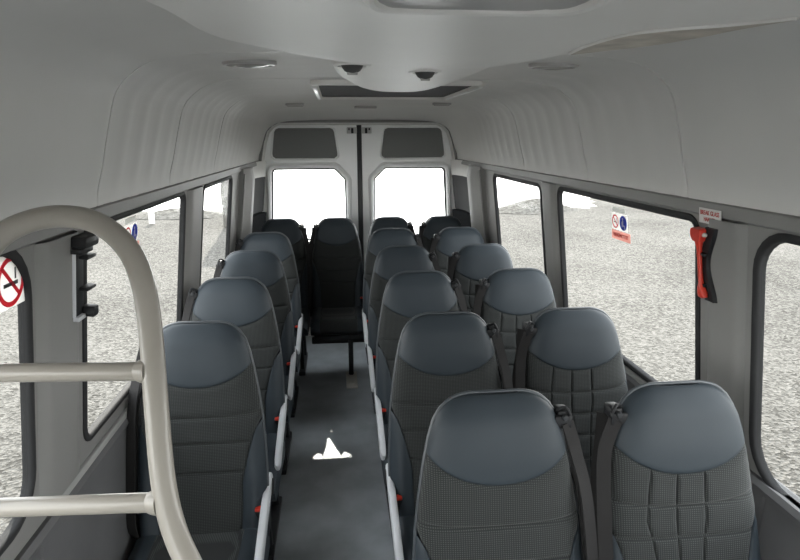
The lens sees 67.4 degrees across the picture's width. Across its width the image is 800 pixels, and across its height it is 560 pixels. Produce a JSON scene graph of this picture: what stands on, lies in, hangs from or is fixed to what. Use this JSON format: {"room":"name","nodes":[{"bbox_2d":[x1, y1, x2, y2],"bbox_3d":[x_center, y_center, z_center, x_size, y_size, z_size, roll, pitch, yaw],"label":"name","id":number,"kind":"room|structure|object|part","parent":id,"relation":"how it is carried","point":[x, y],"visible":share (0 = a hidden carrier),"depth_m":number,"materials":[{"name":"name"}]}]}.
{"room":"vehicle interior","nodes":[
{"label":"vehicle interior","id":0,"kind":"room"},
{"bbox_2d":[0,160,258,559],"bbox_3d":[-0.911,0.506,2.011,0.170,1.556,6.550,-2,13,-6],"label":"wall","id":1,"kind":"structure","parent":0,"point":[66,463],"depth_m":1.52,"materials":[{"name":"plastic"}]},
{"bbox_2d":[0,250,35,556],"bbox_3d":[-0.769,0.343,0.828,0.098,0.657,1.055,-2,13,-6],"label":"window","id":2,"kind":"structure","parent":1,"relation":"in","point":[25,308],"depth_m":1.31,"materials":[{"name":"grey"}]},
{"bbox_2d":[0,257,24,312],"bbox_3d":[-0.785,-0.002,1.213,0.015,0.117,0.116,-2,13,-6],"label":"window sticker","id":3,"kind":"object","parent":2,"relation":"attached to","point":[11,281],"visible":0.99,"depth_m":1.21,"materials":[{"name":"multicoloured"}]},
{"bbox_2d":[70,232,98,321],"bbox_3d":[-0.791,-0.008,1.495,0.076,0.216,0.088,-2,13,-6],"label":"bracket","id":4,"kind":"object","parent":1,"relation":"attached to","point":[83,243],"visible":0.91,"depth_m":1.48,"materials":[{"name":"black plastic"}]},
{"bbox_3d":[-0.806,-0.003,1.489,0.044,0.190,0.052,-2,13,-6],"label":"plate","id":5,"kind":"part","parent":4,"relation":"part of","materials":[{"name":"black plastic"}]},
{"bbox_3d":[-1.059,0.136,3.328,0.016,0.026,3.800,-2,13,-6],"label":"sill trim","id":6,"kind":"part","parent":1,"relation":"part of","materials":[{"name":"grey plastic"}]},
{"bbox_3d":[-0.839,-0.231,1.845,0.012,0.044,6.550,-2,13,-6],"label":"rail","id":7,"kind":"part","parent":1,"relation":"part of","materials":[{"name":"plastic"}]},
{"bbox_2d":[82,191,185,440],"bbox_3d":[-0.908,0.041,2.126,0.095,0.630,1.095,-2,13,-6],"label":"window","id":8,"kind":"structure","parent":1,"relation":"in","point":[89,433],"depth_m":1.92,"materials":[{"name":"grey"}]},
{"bbox_2d":[124,215,138,243],"bbox_3d":[-0.865,-0.143,1.933,0.015,0.122,0.150,-2,13,-6],"label":"window sticker","id":9,"kind":"object","parent":8,"relation":"attached to","point":[131,228],"visible":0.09,"depth_m":1.93,"materials":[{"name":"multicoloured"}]},
{"bbox_2d":[199,175,232,286],"bbox_3d":[-1.046,-0.241,3.408,0.098,0.658,0.865,-2,13,-6],"label":"window","id":10,"kind":"structure","parent":1,"relation":"in","point":[229,178],"depth_m":3.75,"materials":[{"name":"grey"}]},
{"bbox_2d":[236,167,254,243],"bbox_3d":[-1.099,-0.081,4.336,0.139,1.430,0.301,-2,13,-6],"label":"trim","id":11,"kind":"structure","parent":1,"relation":"attached to","point":[246,176],"depth_m":4.15,"materials":[{"name":"plastic"}]},
{"bbox_2d":[274,336,394,559],"bbox_3d":[-0.002,1.249,2.324,2.000,0.040,6.630,-2,13,-6],"label":"floor","id":12,"kind":"structure","parent":0,"point":[332,491],"depth_m":3.20,"materials":[{"name":"plastic"}]},
{"bbox_2d":[0,205,201,559],"bbox_3d":[-0.397,0.711,0.963,0.487,1.637,0.218,2,13,10],"label":"handrail","id":13,"kind":"object","parent":12,"relation":"on","point":[163,501],"visible":1,"depth_m":0.84,"materials":[{"name":"grey metal"}]},
{"bbox_2d":[126,320,273,559],"bbox_3d":[-0.666,0.752,1.908,0.476,1.122,0.632,-2,13,-6],"label":"seat","id":14,"kind":"object","parent":12,"relation":"on","point":[225,483],"visible":0.74,"depth_m":2.01,"materials":[{"name":"grey fabric"}]},
{"bbox_2d":[146,529,243,559],"bbox_3d":[-0.648,0.936,1.865,0.284,0.135,0.460,-2,13,-6],"label":"cushion","id":15,"kind":"object","parent":14,"relation":"on","point":[211,544],"depth_m":1.95,"materials":[{"name":"fabric"}]},
{"bbox_3d":[-0.675,0.580,2.032,0.409,0.565,0.203,-2,13,-6],"label":"panel","id":16,"kind":"part","parent":14,"relation":"part of","materials":[{"name":"fabric"}]},
{"bbox_3d":[-0.446,0.803,1.958,0.027,0.144,0.450,-2,13,-6],"label":"armrest","id":17,"kind":"part","parent":14,"relation":"part of","materials":[{"name":"grey plastic"}]},
{"bbox_2d":[182,277,288,559],"bbox_3d":[-0.735,0.598,2.558,0.476,1.122,0.632,-2,13,-6],"label":"seat","id":18,"kind":"object","parent":12,"relation":"on","point":[244,302],"visible":0.42,"depth_m":2.67,"materials":[{"name":"grey fabric"}]},
{"bbox_3d":[-0.744,0.427,2.683,0.409,0.565,0.203,-2,13,-6],"label":"panel","id":19,"kind":"part","parent":18,"relation":"part of","materials":[{"name":"fabric"}]},
{"bbox_3d":[-0.515,0.649,2.608,0.027,0.144,0.450,-2,13,-6],"label":"armrest","id":20,"kind":"part","parent":18,"relation":"part of","materials":[{"name":"grey plastic"}]},
{"bbox_2d":[213,250,297,474],"bbox_3d":[-0.804,0.445,3.209,0.476,1.122,0.632,-2,13,-6],"label":"seat","id":21,"kind":"object","parent":12,"relation":"on","point":[265,266],"visible":0.39,"depth_m":3.32,"materials":[{"name":"grey fabric"}]},
{"bbox_3d":[-0.813,0.273,3.333,0.409,0.565,0.203,-2,13,-6],"label":"panel","id":22,"kind":"part","parent":21,"relation":"part of","materials":[{"name":"fabric"}]},
{"bbox_3d":[-0.585,0.496,3.259,0.027,0.144,0.450,-2,13,-6],"label":"armrest","id":23,"kind":"part","parent":21,"relation":"part of","materials":[{"name":"grey plastic"}]},
{"bbox_2d":[234,232,303,417],"bbox_3d":[-0.874,0.291,3.859,0.476,1.122,0.632,-2,13,-6],"label":"seat","id":24,"kind":"object","parent":12,"relation":"on","point":[277,243],"visible":0.35,"depth_m":3.98,"materials":[{"name":"grey fabric"}]},
{"bbox_3d":[-0.883,0.119,3.983,0.409,0.565,0.203,-2,13,-6],"label":"panel","id":25,"kind":"part","parent":24,"relation":"part of","materials":[{"name":"fabric"}]},
{"bbox_3d":[-0.654,0.342,3.910,0.027,0.144,0.450,-2,13,-6],"label":"armrest","id":26,"kind":"part","parent":24,"relation":"part of","materials":[{"name":"grey plastic"}]},
{"bbox_2d":[261,218,311,375],"bbox_3d":[-0.884,0.131,4.535,0.444,1.122,0.632,-2,13,-6],"label":"seat","id":27,"kind":"object","parent":12,"relation":"on","point":[296,233],"visible":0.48,"depth_m":4.65,"materials":[{"name":"grey fabric"}]},
{"bbox_3d":[-0.912,-0.040,4.657,0.388,0.565,0.203,-2,13,-6],"label":"panel","id":28,"kind":"part","parent":27,"relation":"part of","materials":[{"name":"fabric"}]},
{"bbox_2d":[309,217,363,388],"bbox_3d":[-0.478,0.138,4.502,0.452,1.123,0.786,-2,13,-6],"label":"seat","id":29,"kind":"object","parent":12,"relation":"on","point":[336,261],"visible":0.97,"depth_m":4.67,"materials":[{"name":"black fabric"}]},
{"bbox_3d":[-0.489,-0.051,4.699,0.388,0.565,0.203,-2,13,-6],"label":"panel","id":30,"kind":"part","parent":29,"relation":"part of","materials":[{"name":"fabric"}]},
{"bbox_2d":[320,306,357,334],"bbox_3d":[-0.463,0.305,4.532,0.270,0.135,0.460,-2,13,-6],"label":"cushion","id":31,"kind":"object","parent":29,"relation":"on","point":[334,320],"depth_m":4.35,"materials":[{"name":"fabric"}]},
{"bbox_3d":[-0.354,0.725,4.405,0.081,0.025,0.300,-2,13,-6],"label":"foot plate","id":32,"kind":"part","parent":29,"relation":"part of","materials":[{"name":"beige metal"}]},
{"bbox_2d":[366,217,414,252],"bbox_3d":[-0.038,0.108,4.619,0.444,1.122,0.632,-2,13,-6],"label":"seat","id":33,"kind":"object","parent":12,"relation":"on","point":[381,222],"visible":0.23,"depth_m":4.73,"materials":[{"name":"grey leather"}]},
{"bbox_2d":[361,228,422,364],"bbox_3d":[-0.012,0.251,4.015,0.476,1.122,0.632,-2,13,-6],"label":"seat","id":34,"kind":"object","parent":12,"relation":"on","point":[382,238],"visible":0.27,"depth_m":4.11,"materials":[{"name":"grey fabric"}]},
{"bbox_3d":[-0.234,0.314,4.021,0.027,0.144,0.450,-2,13,-6],"label":"armrest","id":35,"kind":"part","parent":34,"relation":"part of","materials":[{"name":"grey plastic"}]},
{"bbox_3d":[-0.037,0.080,4.138,0.409,0.565,0.203,-2,13,-6],"label":"panel","id":36,"kind":"part","parent":34,"relation":"part of","materials":[{"name":"fabric"}]},
{"bbox_2d":[366,245,440,433],"bbox_3d":[0.060,0.409,3.345,0.476,1.122,0.632,-2,13,-6],"label":"seat","id":37,"kind":"object","parent":12,"relation":"on","point":[391,260],"visible":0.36,"depth_m":3.44,"materials":[{"name":"grey fabric"}]},
{"bbox_3d":[-0.162,0.472,3.351,0.027,0.144,0.450,-2,13,-6],"label":"armrest","id":38,"kind":"part","parent":37,"relation":"part of","materials":[{"name":"grey plastic"}]},
{"bbox_3d":[0.035,0.238,3.468,0.409,0.565,0.203,-2,13,-6],"label":"panel","id":39,"kind":"part","parent":37,"relation":"part of","materials":[{"name":"fabric"}]},
{"bbox_2d":[373,270,467,526],"bbox_3d":[0.131,0.566,2.677,0.476,1.122,0.632,-2,13,-6],"label":"seat","id":40,"kind":"object","parent":12,"relation":"on","point":[407,294],"visible":0.27,"depth_m":2.77,"materials":[{"name":"grey fabric"}]},
{"bbox_3d":[-0.091,0.630,2.683,0.027,0.144,0.450,-2,13,-6],"label":"armrest","id":41,"kind":"part","parent":40,"relation":"part of","materials":[{"name":"grey plastic"}]},
{"bbox_3d":[0.106,0.395,2.800,0.409,0.565,0.203,-2,13,-6],"label":"panel","id":42,"kind":"part","parent":40,"relation":"part of","materials":[{"name":"fabric"}]},
{"bbox_2d":[419,216,461,252],"bbox_3d":[0.362,0.097,4.659,0.444,1.122,0.632,-2,13,-6],"label":"seat","id":43,"kind":"object","parent":12,"relation":"on","point":[433,225],"visible":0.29,"depth_m":4.76,"materials":[{"name":"grey leather"}]},
{"bbox_3d":[0.356,-0.075,4.784,0.388,0.565,0.203,-2,13,-6],"label":"panel","id":44,"kind":"part","parent":43,"relation":"part of","materials":[{"name":"fabric"}]},
{"bbox_2d":[384,311,512,559],"bbox_3d":[0.202,0.724,2.008,0.476,1.122,0.632,-2,13,-6],"label":"seat","id":45,"kind":"object","parent":12,"relation":"on","point":[440,356],"visible":0.57,"depth_m":2.10,"materials":[{"name":"grey fabric"}]},
{"bbox_3d":[-0.020,0.788,2.014,0.027,0.144,0.450,-2,13,-6],"label":"armrest","id":46,"kind":"part","parent":45,"relation":"part of","materials":[{"name":"grey plastic"}]},
{"bbox_3d":[0.177,0.553,2.131,0.409,0.565,0.203,-2,13,-6],"label":"panel","id":47,"kind":"part","parent":45,"relation":"part of","materials":[{"name":"fabric"}]},
{"bbox_2d":[430,227,483,274],"bbox_3d":[0.437,0.238,4.060,0.468,1.122,0.632,-2,13,-6],"label":"seat","id":48,"kind":"object","parent":12,"relation":"on","point":[449,240],"visible":0.27,"depth_m":4.16,"materials":[{"name":"grey leather"}]},
{"bbox_3d":[0.432,0.067,4.184,0.409,0.565,0.203,-2,13,-6],"label":"panel","id":49,"kind":"part","parent":48,"relation":"part of","materials":[{"name":"fabric"}]},
{"bbox_2d":[447,243,512,311],"bbox_3d":[0.508,0.396,3.390,0.468,1.122,0.632,-2,13,-6],"label":"seat","id":50,"kind":"object","parent":12,"relation":"on","point":[472,263],"visible":0.24,"depth_m":3.49,"materials":[{"name":"grey leather"}]},
{"bbox_3d":[0.503,0.225,3.515,0.409,0.565,0.203,-2,13,-6],"label":"panel","id":51,"kind":"part","parent":50,"relation":"part of","materials":[{"name":"fabric"}]},
{"bbox_2d":[412,388,597,559],"bbox_3d":[0.273,0.882,1.340,0.476,1.122,0.632,-2,13,-6],"label":"seat","id":52,"kind":"object","parent":12,"relation":"on","point":[500,471],"visible":1,"depth_m":1.45,"materials":[{"name":"grey fabric"}]},
{"bbox_3d":[0.248,0.711,1.463,0.409,0.565,0.203,-2,13,-6],"label":"panel","id":53,"kind":"part","parent":52,"relation":"part of","materials":[{"name":"fabric"}]},
{"bbox_2d":[472,268,555,376],"bbox_3d":[0.580,0.554,2.722,0.468,1.122,0.632,-2,13,-6],"label":"seat","id":54,"kind":"object","parent":12,"relation":"on","point":[508,298],"visible":0.3,"depth_m":2.82,"materials":[{"name":"grey fabric"}]},
{"bbox_3d":[0.574,0.382,2.847,0.409,0.565,0.203,-2,13,-6],"label":"panel","id":55,"kind":"part","parent":54,"relation":"part of","materials":[{"name":"fabric"}]},
{"bbox_2d":[512,307,627,518],"bbox_3d":[0.651,0.712,2.053,0.468,1.122,0.632,-2,13,-6],"label":"seat","id":56,"kind":"object","parent":12,"relation":"on","point":[571,356],"visible":0.48,"depth_m":2.16,"materials":[{"name":"grey fabric"}]},
{"bbox_3d":[0.646,0.540,2.178,0.409,0.565,0.203,-2,13,-6],"label":"panel","id":57,"kind":"part","parent":56,"relation":"part of","materials":[{"name":"fabric"}]},
{"bbox_2d":[590,380,760,559],"bbox_3d":[0.722,0.870,1.385,0.468,1.122,0.632,-2,13,-6],"label":"seat","id":58,"kind":"object","parent":12,"relation":"on","point":[670,479],"visible":1,"depth_m":1.49,"materials":[{"name":"grey fabric"}]},
{"bbox_3d":[0.717,0.698,1.510,0.409,0.565,0.203,-2,13,-6],"label":"panel","id":59,"kind":"part","parent":58,"relation":"part of","materials":[{"name":"fabric"}]},
{"bbox_2d":[252,120,470,335],"bbox_3d":[-0.312,-0.394,4.974,2.100,2.020,0.675,-2,13,-6],"label":"wall","id":60,"kind":"structure","parent":0,"point":[461,211],"depth_m":5.05,"materials":[{"name":"plastic"}]},
{"bbox_2d":[263,125,358,333],"bbox_3d":[-0.778,-0.402,5.230,0.840,1.852,0.080,-2,13,-6],"label":"door","id":61,"kind":"structure","parent":60,"relation":"in","point":[288,147],"depth_m":5.08,"materials":[{"name":"white paint"}]},
{"bbox_3d":[-0.805,-1.154,5.065,0.544,0.249,0.006,-2,13,-6],"label":"panel","id":62,"kind":"part","parent":61,"relation":"part of","materials":[{"name":"grey plastic"}]},
{"bbox_2d":[361,125,454,267],"bbox_3d":[0.093,-0.426,5.317,0.840,1.852,0.080,-2,13,-6],"label":"door","id":63,"kind":"structure","parent":60,"relation":"in","point":[384,147],"depth_m":5.16,"materials":[{"name":"white paint"}]},
{"bbox_3d":[0.110,-1.179,5.157,0.544,0.249,0.006,-2,13,-6],"label":"panel","id":64,"kind":"part","parent":63,"relation":"part of","materials":[{"name":"grey plastic"}]},
{"bbox_2d":[0,0,799,220],"bbox_3d":[-0.010,-0.485,1.925,1.823,0.494,6.650,-2,13,-6],"label":"ceiling","id":65,"kind":"structure","parent":0,"point":[102,102],"depth_m":1.64,"materials":[{"name":"plastic"}]},
{"bbox_2d":[221,60,276,67],"bbox_3d":[-0.446,-0.640,1.774,0.160,0.023,0.115,-2,13,-6],"label":"recessed light","id":66,"kind":"object","parent":65,"relation":"in","point":[232,63],"visible":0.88,"depth_m":1.75,"materials":[{"name":"grey plastic"}]},
{"bbox_2d":[285,103,303,106],"bbox_3d":[-0.682,-1.136,3.894,0.120,0.019,0.050,-2,13,-6],"label":"ceiling strip","id":67,"kind":"object","parent":65,"relation":"attached to","point":[287,104],"visible":0.97,"depth_m":3.87,"materials":[{"name":"grey plastic"}]},
{"bbox_2d":[354,106,376,108],"bbox_3d":[-0.246,-1.230,4.280,0.160,0.019,0.050,-2,13,-6],"label":"ceiling strip","id":68,"kind":"object","parent":65,"relation":"attached to","point":[355,107],"visible":1,"depth_m":4.26,"materials":[{"name":"grey plastic"}]},
{"bbox_2d":[310,79,485,99],"bbox_3d":[-0.045,-0.887,2.823,0.714,0.029,0.924,-2,13,-6],"label":"roof hatch","id":69,"kind":"object","parent":65,"relation":"attached to","point":[324,88],"visible":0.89,"depth_m":2.85,"materials":[{"name":"plastic"}]},
{"bbox_3d":[-0.385,-0.868,2.791,0.018,0.010,0.780,-2,13,-6],"label":"rail","id":70,"kind":"part","parent":69,"relation":"part of","materials":[{"name":"white paint"}]},
{"bbox_3d":[-0.045,-0.891,2.822,0.654,0.004,0.864,-2,13,-6],"label":"glass","id":71,"kind":"part","parent":69,"relation":"part of","materials":[{"name":"black"}]},
{"bbox_3d":[0.294,-0.887,2.859,0.018,0.010,0.780,-2,13,-6],"label":"rail","id":72,"kind":"part","parent":69,"relation":"part of","materials":[{"name":"white paint"}]},
{"bbox_2d":[331,60,487,91],"bbox_3d":[0.000,-0.570,1.624,0.398,0.109,1.216,-2,13,-6],"label":"pod","id":73,"kind":"object","parent":65,"relation":"attached to","point":[383,78],"visible":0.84,"depth_m":1.47,"materials":[{"name":"plastic"}]},
{"bbox_2d":[333,60,370,74],"bbox_3d":[-0.098,-0.434,1.230,0.079,0.027,0.079,-2,13,-6],"label":"air vent","id":74,"kind":"object","parent":73,"relation":"attached to","point":[351,68],"depth_m":1.21,"materials":[{"name":"grey plastic"}]},
{"bbox_2d":[408,70,441,80],"bbox_3d":[0.057,-0.466,1.363,0.079,0.027,0.079,-2,13,-6],"label":"air vent","id":75,"kind":"object","parent":73,"relation":"attached to","point":[424,75],"depth_m":1.35,"materials":[{"name":"grey plastic"}]},
{"bbox_2d":[432,102,451,105],"bbox_3d":[0.270,-1.135,3.872,0.120,0.019,0.050,-2,13,-6],"label":"ceiling strip","id":76,"kind":"object","parent":65,"relation":"attached to","point":[434,103],"visible":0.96,"depth_m":3.85,"materials":[{"name":"grey plastic"}]},
{"bbox_2d":[146,0,799,68],"bbox_3d":[0.088,-0.325,0.639,0.850,0.152,1.267,-2,13,-6],"label":"console","id":77,"kind":"object","parent":65,"relation":"attached to","point":[449,34],"visible":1,"depth_m":0.74,"materials":[{"name":"plastic"}]},
{"bbox_2d":[363,0,610,16],"bbox_3d":[0.066,-0.196,0.389,0.180,0.017,0.200,-2,13,-6],"label":"tray","id":78,"kind":"object","parent":77,"relation":"on","point":[521,8],"depth_m":0.46,"materials":[{"name":"plastic"}]},
{"bbox_2d":[528,63,579,69],"bbox_3d":[0.478,-0.666,1.867,0.160,0.023,0.115,-2,13,-6],"label":"recessed light","id":79,"kind":"object","parent":65,"relation":"in","point":[539,66],"visible":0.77,"depth_m":1.83,"materials":[{"name":"grey plastic"}]},
{"bbox_2d":[457,159,799,559],"bbox_3d":[0.909,0.456,2.193,0.170,1.556,6.550,-2,13,-6],"label":"wall","id":80,"kind":"structure","parent":0,"point":[725,325],"depth_m":1.65,"materials":[{"name":"plastic"}]},
{"bbox_2d":[467,165,489,242],"bbox_3d":[0.592,-0.146,4.584,0.139,1.430,0.301,-2,13,-6],"label":"trim","id":81,"kind":"structure","parent":80,"relation":"attached to","point":[475,174],"depth_m":4.41,"materials":[{"name":"plastic"}]},
{"bbox_2d":[493,173,546,275],"bbox_3d":[0.719,-0.293,3.644,0.098,0.657,0.990,-2,13,-6],"label":"window","id":82,"kind":"structure","parent":80,"relation":"in","point":[495,175],"depth_m":3.64,"materials":[{"name":"grey"}]},
{"bbox_3d":[0.832,-0.278,2.012,0.012,0.044,6.550,-2,13,-6],"label":"rail","id":83,"kind":"part","parent":80,"relation":"part of","materials":[{"name":"plastic"}]},
{"bbox_2d":[557,186,700,382],"bbox_3d":[0.854,0.001,2.379,0.099,0.663,1.170,-2,13,-6],"label":"window","id":84,"kind":"structure","parent":80,"relation":"in","point":[637,370],"depth_m":2.23,"materials":[{"name":"grey"}]},
{"bbox_2d":[612,206,630,243],"bbox_3d":[0.830,-0.209,2.257,0.015,0.122,0.150,-2,13,-6],"label":"window sticker","id":85,"kind":"object","parent":84,"relation":"attached to","point":[619,221],"visible":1,"depth_m":2.26,"materials":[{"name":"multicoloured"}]},
{"bbox_3d":[0.773,0.085,3.511,0.016,0.026,3.800,-2,13,-6],"label":"sill trim","id":86,"kind":"part","parent":80,"relation":"part of","materials":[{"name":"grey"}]},
{"bbox_2d":[697,227,717,302],"bbox_3d":[0.879,-0.045,1.694,0.051,0.212,0.074,-2,13,-6],"label":"holder","id":87,"kind":"object","parent":80,"relation":"attached to","point":[708,245],"visible":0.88,"depth_m":1.69,"materials":[{"name":"black plastic"}]},
{"bbox_2d":[690,227,707,297],"bbox_3d":[0.854,-0.051,1.719,0.044,0.201,0.082,-2,13,-6],"label":"hammer","id":88,"kind":"object","parent":87,"relation":"in","point":[698,235],"visible":1,"depth_m":1.71,"materials":[{"name":"red plastic"}]},
{"bbox_3d":[0.858,-0.034,1.712,0.055,0.171,0.030,10,17,38],"label":"handle","id":89,"kind":"part","parent":88,"relation":"part of","materials":[{"name":"red plastic"}]},
{"bbox_2d":[699,207,720,223],"bbox_3d":[0.861,-0.176,1.667,0.007,0.043,0.100,-2,13,-6],"label":"sign","id":90,"kind":"object","parent":80,"relation":"attached to","point":[705,214],"visible":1,"depth_m":1.67,"materials":[{"name":"white"}]},
{"bbox_2d":[749,233,799,507],"bbox_3d":[1.002,0.344,1.013,0.104,0.707,1.208,-2,13,-6],"label":"window","id":91,"kind":"structure","parent":80,"relation":"in","point":[769,244],"depth_m":1.57,"materials":[{"name":"grey"}]},
{"label":"outside","id":92,"kind":"structure","parent":0,"visible":0},
{"bbox_2d":[0,198,799,535],"bbox_3d":[-0.802,0.083,10.006,56.000,0.099,35.500,-2,13,-6],"label":"gravel","id":93,"kind":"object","parent":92,"point":[646,286],"visible":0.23,"depth_m":8.98,"materials":[{"name":"grey gravel"}]},
{"bbox_2d":[148,207,154,223],"bbox_3d":[-7.164,-1.946,17.264,0.160,0.660,0.068,-2,13,-6],"label":"marker post","id":94,"kind":"object","parent":93,"relation":"on","point":[150,210],"visible":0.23,"depth_m":17.26,"materials":[{"name":"white paint"}]},
{"bbox_2d":[131,208,222,219],"bbox_3d":[-6.912,-2.153,19.002,3.210,0.260,1.600,-2,13,-6],"label":"heap","id":95,"kind":"object","parent":93,"relation":"on","point":[172,213],"visible":0.58,"depth_m":18.60,"materials":[{"name":"grey gravel"}]},
{"bbox_2d":[220,180,228,226],"bbox_3d":[-4.522,-3.289,16.509,0.800,3.590,0.800,-2,13,-6],"label":"concrete pier","id":96,"kind":"structure","parent":93,"relation":"on","point":[224,185],"depth_m":16.33,"materials":[{"name":"grey concrete"}]},
{"bbox_2d":[499,198,577,213],"bbox_3d":[4.523,-2.502,19.931,3.042,0.420,1.800,-2,13,-6],"label":"heap","id":97,"kind":"object","parent":93,"relation":"on","point":[528,206],"visible":0.63,"depth_m":19.51,"materials":[{"name":"grey gravel"}]},
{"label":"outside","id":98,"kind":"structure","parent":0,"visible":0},
{"bbox_2d":[144,169,597,238],"bbox_3d":[-1.653,-1.705,18.015,80.000,0.001,64.000,-2,13,-6],"label":"sky","id":99,"kind":"structure","parent":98,"point":[307,197],"depth_m":26.40,"materials":[{"name":"white"}]}
]}

